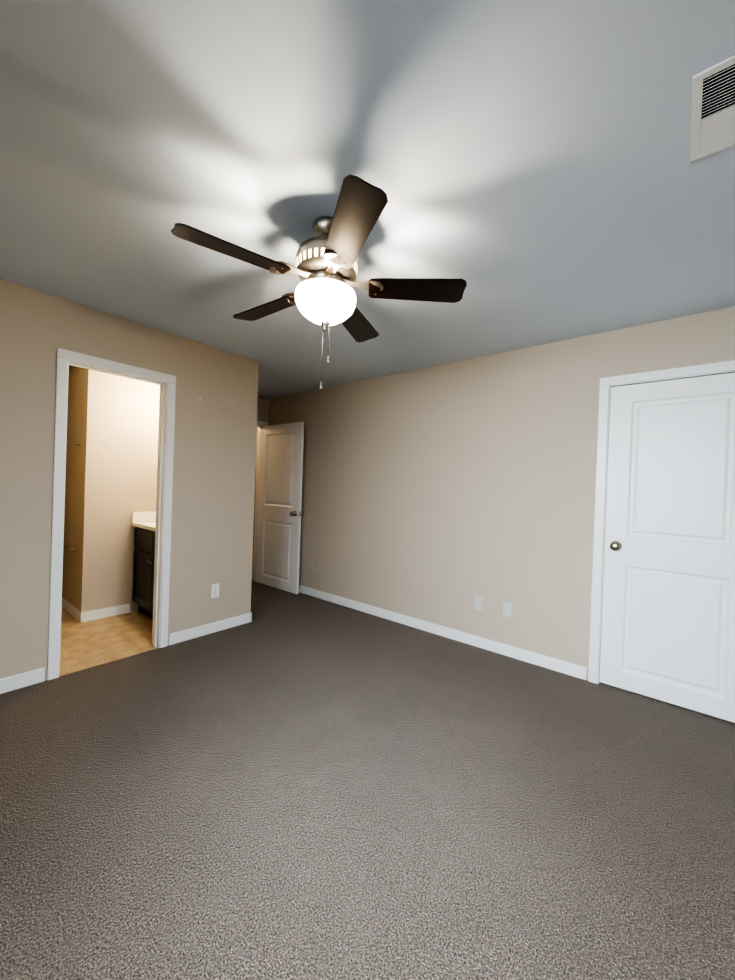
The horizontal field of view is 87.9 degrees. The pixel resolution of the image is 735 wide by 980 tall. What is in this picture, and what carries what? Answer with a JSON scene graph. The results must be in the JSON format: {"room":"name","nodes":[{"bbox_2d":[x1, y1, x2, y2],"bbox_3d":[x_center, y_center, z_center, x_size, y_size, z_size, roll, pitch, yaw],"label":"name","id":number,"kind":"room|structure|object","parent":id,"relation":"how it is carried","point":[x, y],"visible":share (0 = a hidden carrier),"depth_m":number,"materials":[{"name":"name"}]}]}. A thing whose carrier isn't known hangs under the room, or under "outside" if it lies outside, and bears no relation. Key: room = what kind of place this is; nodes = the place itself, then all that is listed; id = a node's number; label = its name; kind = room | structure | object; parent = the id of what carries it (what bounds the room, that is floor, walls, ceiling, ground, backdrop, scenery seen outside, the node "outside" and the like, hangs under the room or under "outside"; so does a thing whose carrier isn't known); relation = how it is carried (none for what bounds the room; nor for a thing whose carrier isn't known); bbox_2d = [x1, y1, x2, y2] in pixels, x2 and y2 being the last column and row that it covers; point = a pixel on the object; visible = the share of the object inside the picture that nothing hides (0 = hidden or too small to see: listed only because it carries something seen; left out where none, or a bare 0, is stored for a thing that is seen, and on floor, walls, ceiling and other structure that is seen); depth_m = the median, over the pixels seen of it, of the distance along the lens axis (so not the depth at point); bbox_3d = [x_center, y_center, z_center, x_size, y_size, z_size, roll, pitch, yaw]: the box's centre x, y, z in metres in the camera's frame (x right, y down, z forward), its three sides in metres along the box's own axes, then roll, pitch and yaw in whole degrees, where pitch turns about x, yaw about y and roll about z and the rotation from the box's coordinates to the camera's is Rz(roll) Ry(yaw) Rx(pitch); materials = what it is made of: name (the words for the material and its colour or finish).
{"room":"empty bedroom","nodes":[
{"label":"empty bedroom","id":0,"kind":"room"},
{"bbox_2d":[62,365,84,608],"bbox_3d":[-3.101,-0.053,3.954,1.380,2.420,0.120,2,0,39],"label":"wall","id":1,"kind":"structure","parent":0,"point":[73,482],"depth_m":3.63,"materials":[{"name":"beige paint"}]},
{"bbox_2d":[65,544,78,550],"bbox_3d":[-2.739,0.533,3.525,0.200,0.040,0.062,2,0,39],"label":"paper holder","id":2,"kind":"object","parent":1,"relation":"attached to","point":[73,548],"visible":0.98,"depth_m":3.49,"materials":[{"name":"beige metal"}]},
{"bbox_2d":[62,598,82,622],"bbox_3d":[-3.132,1.113,3.867,1.513,0.088,0.013,2,0,39],"label":"baseboard","id":3,"kind":"structure","parent":1,"relation":"attached to","point":[75,613],"depth_m":3.53,"materials":[{"name":"white wood"}]},
{"bbox_2d":[59,608,156,675],"bbox_3d":[-2.692,1.224,3.608,2.529,0.100,1.750,2,0,39],"label":"floor","id":4,"kind":"structure","parent":0,"point":[88,644],"depth_m":3.05,"materials":[{"name":"beige tile"}]},
{"bbox_2d":[132,511,155,618],"bbox_3d":[-1.770,0.719,3.617,0.900,0.975,0.572,2,0,39],"label":"bathroom vanity","id":5,"kind":"object","parent":4,"relation":"on","point":[144,524],"visible":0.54,"depth_m":3.57,"materials":[{"name":"black wood"}]},
{"bbox_2d":[77,369,159,612],"bbox_3d":[-2.259,-0.022,3.798,0.120,2.420,0.950,2,0,39],"label":"wall","id":6,"kind":"structure","parent":0,"point":[120,450],"depth_m":3.56,"materials":[{"name":"beige paint"}]},
{"bbox_2d":[83,603,129,621],"bbox_3d":[-2.423,1.140,3.551,0.013,0.088,0.380,2,0,39],"label":"baseboard","id":7,"kind":"structure","parent":6,"relation":"attached to","point":[121,609],"depth_m":3.54,"materials":[{"name":"white wood"}]},
{"bbox_2d":[0,279,258,679],"bbox_3d":[-2.089,-0.008,2.383,0.120,2.420,3.120,2,0,39],"label":"wall","id":8,"kind":"structure","parent":0,"point":[213,487],"depth_m":2.75,"materials":[{"name":"beige paint"}]},
{"bbox_2d":[0,667,44,693],"bbox_3d":[-2.505,1.148,1.831,0.013,0.088,1.480,2,0,39],"label":"baseboard","id":9,"kind":"structure","parent":8,"relation":"attached to","point":[18,681],"depth_m":2.32,"materials":[{"name":"white wood"}]},
{"bbox_2d":[47,348,175,679],"bbox_3d":[-1.811,0.159,2.729,0.154,2.102,0.729,2,0,39],"label":"door frame","id":10,"kind":"structure","parent":8,"relation":"attached to","point":[164,381],"depth_m":2.68,"materials":[{"name":"white wood"}]},
{"bbox_2d":[169,613,251,644],"bbox_3d":[-1.331,1.180,3.258,0.013,0.088,0.705,2,0,39],"label":"baseboard","id":11,"kind":"structure","parent":8,"relation":"attached to","point":[177,637],"depth_m":3.23,"materials":[{"name":"white wood"}]},
{"bbox_2d":[211,583,218,597],"bbox_3d":[-1.308,0.865,3.274,0.008,0.117,0.072,2,0,39],"label":"electrical outlet","id":12,"kind":"object","parent":8,"relation":"attached to","point":[214,590],"visible":1,"depth_m":3.27,"materials":[{"name":"white plastic"}]},
{"bbox_2d":[257,396,265,421],"bbox_3d":[-1.659,-1.037,4.713,0.120,0.362,0.846,2,0,39],"label":"wall","id":13,"kind":"structure","parent":0,"point":[261,409],"depth_m":4.95,"materials":[{"name":"beige paint"}]},
{"bbox_2d":[253,421,267,581],"bbox_3d":[-1.700,0.150,4.720,0.154,2.102,0.934,2,0,39],"label":"door frame","id":14,"kind":"structure","parent":13,"relation":"attached to","point":[260,424],"depth_m":5.03,"materials":[{"name":"white wood"}]},
{"bbox_2d":[265,398,268,425],"bbox_3d":[-1.407,-0.001,5.070,0.120,2.420,0.062,2,0,39],"label":"wall","id":15,"kind":"structure","parent":0,"point":[266,409],"depth_m":5.03,"materials":[{"name":"beige paint"}]},
{"bbox_2d":[256,422,303,593],"bbox_3d":[-1.097,0.199,4.721,0.806,2.022,0.173,2,0,39],"label":"hall door","id":16,"kind":"structure","parent":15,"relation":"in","point":[280,512],"depth_m":4.67,"materials":[{"name":"white wood"}]},
{"bbox_2d":[251,578,324,620],"bbox_3d":[-1.871,1.245,4.843,2.829,0.100,1.200,2,0,39],"label":"floor","id":17,"kind":"structure","parent":0,"point":[267,601],"depth_m":4.24,"materials":[{"name":"grey carpet"}]},
{"bbox_2d":[0,600,734,979],"bbox_3d":[-0.141,1.327,1.463,4.141,0.100,4.220,2,0,39],"label":"floor carpet","id":18,"kind":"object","parent":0,"point":[324,790],"visible":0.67,"depth_m":1.49,"materials":[{"name":"grey carpet"}]},
{"bbox_2d":[0,0,734,398],"bbox_3d":[-1.144,-1.245,2.345,6.970,0.120,4.220,2,0,39],"label":"ceiling","id":19,"kind":"structure","parent":0,"point":[532,172],"depth_m":1.33,"materials":[{"name":"white paint"}]},
{"bbox_2d":[171,174,466,388],"bbox_3d":[-0.217,-0.783,1.678,1.136,0.729,1.168,2,0,39],"label":"ceiling fan","id":20,"kind":"object","parent":19,"relation":"hanging from","point":[325,269],"visible":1,"depth_m":1.56,"materials":[{"name":"brown wood"}]},
{"bbox_2d":[690,55,734,161],"bbox_3d":[1.030,-1.097,1.098,0.148,0.007,0.330,2,0,39],"label":"ceiling vent","id":21,"kind":"object","parent":19,"relation":"in","point":[713,112],"visible":1,"depth_m":1.10,"materials":[{"name":"white plastic"}]},
{"bbox_2d":[252,306,734,679],"bbox_3d":[-0.153,0.049,4.156,6.278,2.420,0.120,2,0,39],"label":"wall","id":22,"kind":"structure","parent":0,"point":[443,494],"depth_m":3.19,"materials":[{"name":"beige paint"}]},
{"bbox_2d":[299,585,586,679],"bbox_3d":[0.072,1.225,3.859,3.775,0.088,0.013,2,0,39],"label":"baseboard","id":23,"kind":"structure","parent":22,"relation":"attached to","point":[571,669],"depth_m":3.25,"materials":[{"name":"white wood"}]},
{"bbox_2d":[474,595,481,609],"bbox_3d":[0.924,0.938,3.177,0.072,0.117,0.008,2,0,39],"label":"electrical outlet","id":24,"kind":"object","parent":22,"relation":"attached to","point":[479,602],"visible":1,"depth_m":3.17,"materials":[{"name":"white plastic"}]},
{"bbox_2d":[503,602,511,616],"bbox_3d":[1.112,0.946,3.028,0.072,0.117,0.016,2,0,39],"label":"outlet","id":25,"kind":"object","parent":22,"relation":"attached to","point":[508,608],"visible":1,"depth_m":3.02,"materials":[{"name":"white plastic"}]},
{"bbox_2d":[588,360,734,683],"bbox_3d":[1.951,0.292,2.410,0.884,2.102,0.139,2,0,39],"label":"door frame","id":26,"kind":"structure","parent":22,"relation":"attached to","point":[608,383],"depth_m":2.61,"materials":[{"name":"white wood"}]},
{"bbox_2d":[599,373,734,722],"bbox_3d":[1.930,0.320,2.387,0.756,2.022,0.173,2,0,39],"label":"closet door","id":27,"kind":"structure","parent":22,"relation":"in","point":[668,621],"depth_m":2.38,"materials":[{"name":"white wood"}]}
]}

